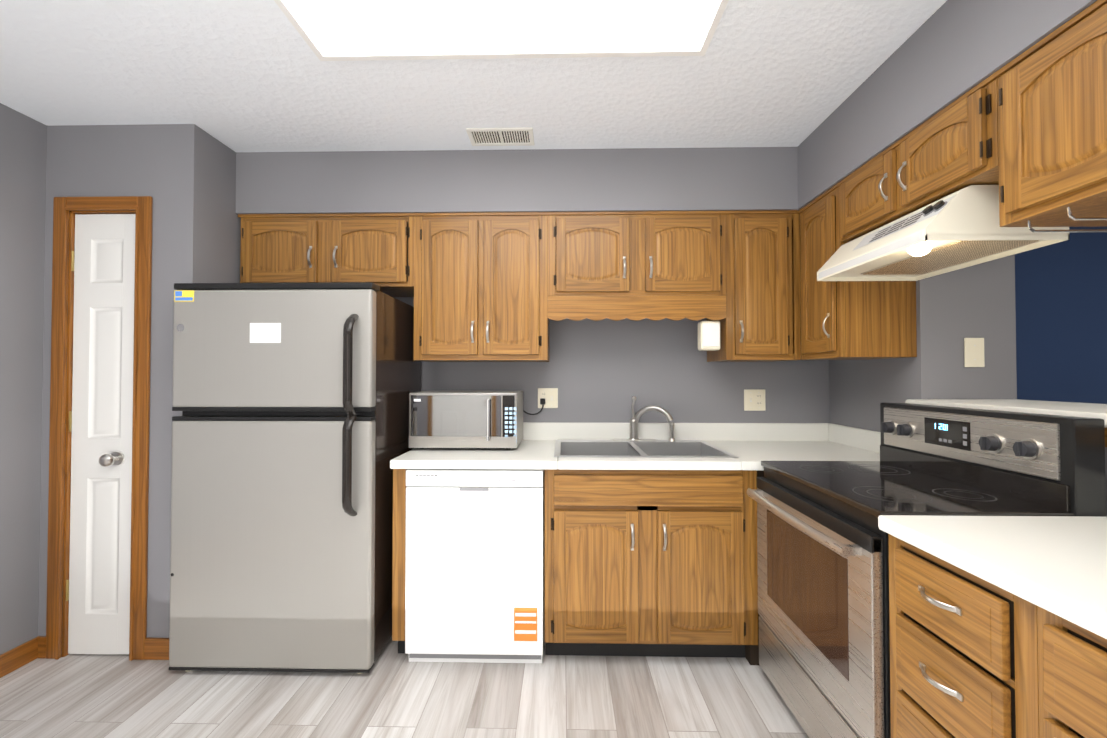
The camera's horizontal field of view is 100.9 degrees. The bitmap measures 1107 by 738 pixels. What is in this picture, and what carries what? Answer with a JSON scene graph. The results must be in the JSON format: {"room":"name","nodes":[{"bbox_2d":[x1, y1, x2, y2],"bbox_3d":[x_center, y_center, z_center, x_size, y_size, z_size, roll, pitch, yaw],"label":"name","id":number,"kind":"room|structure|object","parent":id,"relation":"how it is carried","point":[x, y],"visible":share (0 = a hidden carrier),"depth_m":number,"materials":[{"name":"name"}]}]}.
{"room":"kitchen","nodes":[
{"label":"kitchen","id":0,"kind":"room"},
{"bbox_2d":[0,103,46,654],"bbox_3d":[-2.437,0.062,0.242,0.100,2.440,3.920,0,-1,1],"label":"wall","id":1,"kind":"structure","parent":0,"point":[23,147],"depth_m":2.02,"materials":[{"name":"grey paint"}]},
{"bbox_2d":[0,636,168,677],"bbox_3d":[-2.026,1.239,0.517,0.708,0.094,4.323,0,-1,1],"label":"baseboard","id":2,"kind":"structure","parent":1,"relation":"attached to","point":[17,657],"depth_m":2.06,"materials":[{"name":"brown wood"}]},
{"bbox_2d":[38,124,210,656],"bbox_3d":[-2.000,0.092,2.154,0.695,2.440,0.120,0,-1,1],"label":"wall","id":3,"kind":"structure","parent":0,"point":[166,168],"depth_m":2.10,"materials":[{"name":"grey paint"}]},
{"bbox_2d":[46,196,152,660],"bbox_3d":[-2.068,0.260,2.129,0.454,2.101,0.116,0,-1,1],"label":"door frame","id":4,"kind":"structure","parent":3,"relation":"attached to","point":[66,210],"depth_m":2.08,"materials":[{"name":"brown wood"}]},
{"bbox_2d":[65,214,134,653],"bbox_3d":[-2.075,0.292,2.083,0.319,2.022,0.109,0,-1,1],"label":"pantry door","id":5,"kind":"structure","parent":3,"relation":"in","point":[100,419],"depth_m":2.11,"materials":[{"name":"white wood"}]},
{"bbox_2d":[209,136,240,282],"bbox_3d":[-1.696,0.097,2.490,0.100,2.440,0.605,0,-1,1],"label":"wall","id":6,"kind":"structure","parent":0,"point":[225,235],"depth_m":2.29,"materials":[{"name":"grey paint"}]},
{"bbox_2d":[0,614,808,737],"bbox_3d":[1.069,1.336,0.491,7.400,0.100,4.800,0,-1,1],"label":"floor","id":7,"kind":"structure","parent":0,"point":[393,693],"depth_m":1.80,"materials":[{"name":"grey wood"}]},
{"bbox_2d":[169,282,420,673],"bbox_3d":[-1.205,0.473,2.267,0.870,1.682,0.768,0,-1,1],"label":"fridge","id":8,"kind":"object","parent":7,"relation":"on","point":[290,431],"visible":1,"depth_m":1.95,"materials":[{"name":"silver metal"}]},
{"bbox_2d":[405,469,544,662],"bbox_3d":[-0.345,0.883,2.299,0.609,0.862,0.578,0,-1,1],"label":"dishwasher","id":9,"kind":"object","parent":7,"relation":"on","point":[475,569],"visible":0.94,"depth_m":2.01,"materials":[{"name":"white plastic"}]},
{"bbox_2d":[696,470,763,664],"bbox_3d":[1.203,0.880,2.309,0.742,0.870,0.617,0,-1,1],"label":"base cabinet","id":10,"kind":"object","parent":7,"relation":"on","point":[726,516],"depth_m":2.00,"materials":[{"name":"brown wood"}]},
{"bbox_2d":[390,422,880,469],"bbox_3d":[0.431,0.375,2.313,2.290,0.140,0.659,0,-1,1],"label":"countertop","id":11,"kind":"structure","parent":10,"relation":"on","point":[753,443],"depth_m":2.30,"materials":[{"name":"white"}]},
{"bbox_2d":[409,391,544,448],"bbox_3d":[-0.383,0.263,2.442,0.663,0.285,0.434,0,-1,1],"label":"microwave","id":12,"kind":"object","parent":11,"relation":"on","point":[465,419],"visible":0.98,"depth_m":2.25,"materials":[{"name":"silver metal"}]},
{"bbox_2d":[554,396,738,457],"bbox_3d":[0.424,0.364,2.342,0.835,0.428,0.555,0,-1,1],"label":"sink","id":13,"kind":"object","parent":11,"relation":"in","point":[633,445],"visible":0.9,"depth_m":2.53,"materials":[{"name":"silver metal"}]},
{"bbox_2d":[747,403,1105,737],"bbox_3d":[1.138,0.721,1.587,0.678,1.165,0.748,0,-1,1],"label":"range","id":14,"kind":"object","parent":7,"relation":"on","point":[823,592],"visible":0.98,"depth_m":1.43,"materials":[{"name":"silver metal"}]},
{"bbox_2d":[888,534,1106,737],"bbox_3d":[1.151,0.855,0.759,0.637,0.870,0.885,0,-1,1],"label":"base cabinet","id":15,"kind":"object","parent":7,"relation":"on","point":[972,656],"visible":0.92,"depth_m":0.93,"materials":[{"name":"brown wood"}]},
{"bbox_2d":[878,515,1106,638],"bbox_3d":[1.177,0.349,0.709,0.652,0.140,1.009,0,-1,1],"label":"countertop","id":16,"kind":"structure","parent":15,"relation":"on","point":[1056,565],"depth_m":0.97,"materials":[{"name":"white"}]},
{"bbox_2d":[0,0,946,151],"bbox_3d":[1.069,-1.204,0.531,7.400,0.100,4.800,0,-1,1],"label":"ceiling","id":17,"kind":"structure","parent":0,"point":[247,75],"depth_m":1.80,"materials":[{"name":"white paint"}]},
{"bbox_2d":[466,127,534,145],"bbox_3d":[-0.253,-1.123,2.212,0.313,0.008,0.157,0,-1,1],"label":"ceiling vent","id":18,"kind":"object","parent":17,"relation":"in","point":[518,136],"visible":1,"depth_m":2.21,"materials":[{"name":"white metal"}]},
{"bbox_2d":[274,0,728,60],"bbox_3d":[-0.168,-1.136,0.922,1.380,0.021,1.435,0,-1,1],"label":"recessed light","id":19,"kind":"object","parent":17,"relation":"in","point":[346,30],"visible":1,"depth_m":1.50,"materials":[{"name":"white plastic"}]},
{"bbox_2d":[235,0,1096,213],"bbox_3d":[-0.024,-0.980,1.437,3.285,0.318,2.474,0,-1,1],"label":"soffit","id":20,"kind":"structure","parent":0,"point":[946,54],"depth_m":2.32,"materials":[{"name":"grey paint"}]},
{"bbox_2d":[798,186,916,359],"bbox_3d":[1.402,-0.429,2.149,0.341,0.760,0.335,0,-1,1],"label":"upper cabinet","id":21,"kind":"object","parent":20,"relation":"hanging from","point":[841,320],"depth_m":1.99,"materials":[{"name":"brown wood"}]},
{"bbox_2d":[834,76,989,243],"bbox_3d":[1.391,-0.688,1.626,0.341,0.259,0.719,0,-1,1],"label":"upper cabinet","id":22,"kind":"object","parent":20,"relation":"hanging from","point":[938,158],"depth_m":1.53,"materials":[{"name":"brown wood"}]},
{"bbox_2d":[817,185,1069,280],"bbox_3d":[1.348,-0.459,1.681,0.426,0.190,0.597,0,-1,1],"label":"range hood","id":23,"kind":"object","parent":22,"relation":"attached to","point":[960,229],"visible":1,"depth_m":1.50,"materials":[{"name":"beige metal"}]},
{"bbox_2d":[970,0,1106,232],"bbox_3d":[1.376,-0.613,0.892,0.341,0.431,0.817,0,-1,1],"label":"upper cabinet","id":24,"kind":"object","parent":20,"relation":"hanging from","point":[1026,131],"depth_m":1.12,"materials":[{"name":"brown wood"}]},
{"bbox_2d":[393,226,1106,422],"bbox_3d":[1.586,0.100,2.675,6.455,2.440,0.100,0,-1,1],"label":"wall","id":25,"kind":"structure","parent":0,"point":[606,370],"depth_m":2.64,"materials":[{"name":"grey paint"}]},
{"bbox_2d":[238,213,413,296],"bbox_3d":[-1.174,-0.614,2.523,0.911,0.379,0.337,0,-1,1],"label":"upper cabinet","id":26,"kind":"object","parent":25,"relation":"attached to","point":[376,248],"depth_m":2.36,"materials":[{"name":"brown wood"}]},
{"bbox_2d":[410,212,557,361],"bbox_3d":[-0.352,-0.424,2.503,0.733,0.760,0.337,0,-1,1],"label":"upper cabinet","id":27,"kind":"object","parent":25,"relation":"attached to","point":[493,287],"depth_m":2.34,"materials":[{"name":"brown wood"}]},
{"bbox_2d":[538,388,557,407],"bbox_3d":[-0.033,0.169,2.649,0.116,0.116,0.015,0,-1,1],"label":"electrical outlet","id":28,"kind":"object","parent":25,"relation":"attached to","point":[550,395],"visible":1,"depth_m":2.65,"materials":[{"name":"beige plastic"}]},
{"bbox_2d":[558,211,729,309],"bbox_3d":[0.427,-0.588,2.490,0.910,0.431,0.337,0,-1,1],"label":"upper cabinet","id":29,"kind":"object","parent":25,"relation":"attached to","point":[619,260],"depth_m":2.33,"materials":[{"name":"brown wood"}]},
{"bbox_2d":[694,210,800,361],"bbox_3d":[1.048,-0.424,2.474,0.417,0.760,0.337,0,-1,1],"label":"upper cabinet","id":30,"kind":"object","parent":25,"relation":"attached to","point":[760,321],"depth_m":2.31,"materials":[{"name":"brown wood"}]},
{"bbox_2d":[698,321,719,350],"bbox_3d":[0.810,-0.172,2.380,0.101,0.152,0.080,0,-1,1],"label":"under-cabinet light fixture","id":31,"kind":"object","parent":30,"relation":"attached to","point":[708,335],"visible":1,"depth_m":2.34,"materials":[{"name":"beige plastic"}]},
{"bbox_2d":[744,389,765,410],"bbox_3d":[1.158,0.178,2.624,0.122,0.122,0.015,0,-1,1],"label":"electrical outlet","id":32,"kind":"object","parent":25,"relation":"attached to","point":[754,399],"visible":1,"depth_m":2.63,"materials":[{"name":"beige plastic"}]},
{"bbox_2d":[829,254,1106,516],"bbox_3d":[1.738,0.080,1.384,0.438,2.440,2.474,0,-1,1],"label":"wall","id":33,"kind":"structure","parent":0,"point":[955,308],"depth_m":1.95,"materials":[{"name":"grey paint"}]},
{"bbox_2d":[964,338,984,366],"bbox_3d":[1.791,-0.070,1.944,0.082,0.125,0.006,0,-1,1],"label":"electrical outlet plate","id":34,"kind":"object","parent":33,"relation":"attached to","point":[973,352],"visible":1,"depth_m":1.94,"materials":[{"name":"beige plastic"}]},
{"bbox_2d":[905,399,1106,446],"bbox_3d":[1.714,0.162,1.045,0.473,0.095,1.797,0,-1,1],"label":"bar","id":35,"kind":"object","parent":33,"relation":"on","point":[1089,410],"visible":0.44,"depth_m":1.53,"materials":[{"name":"white"}]}
]}

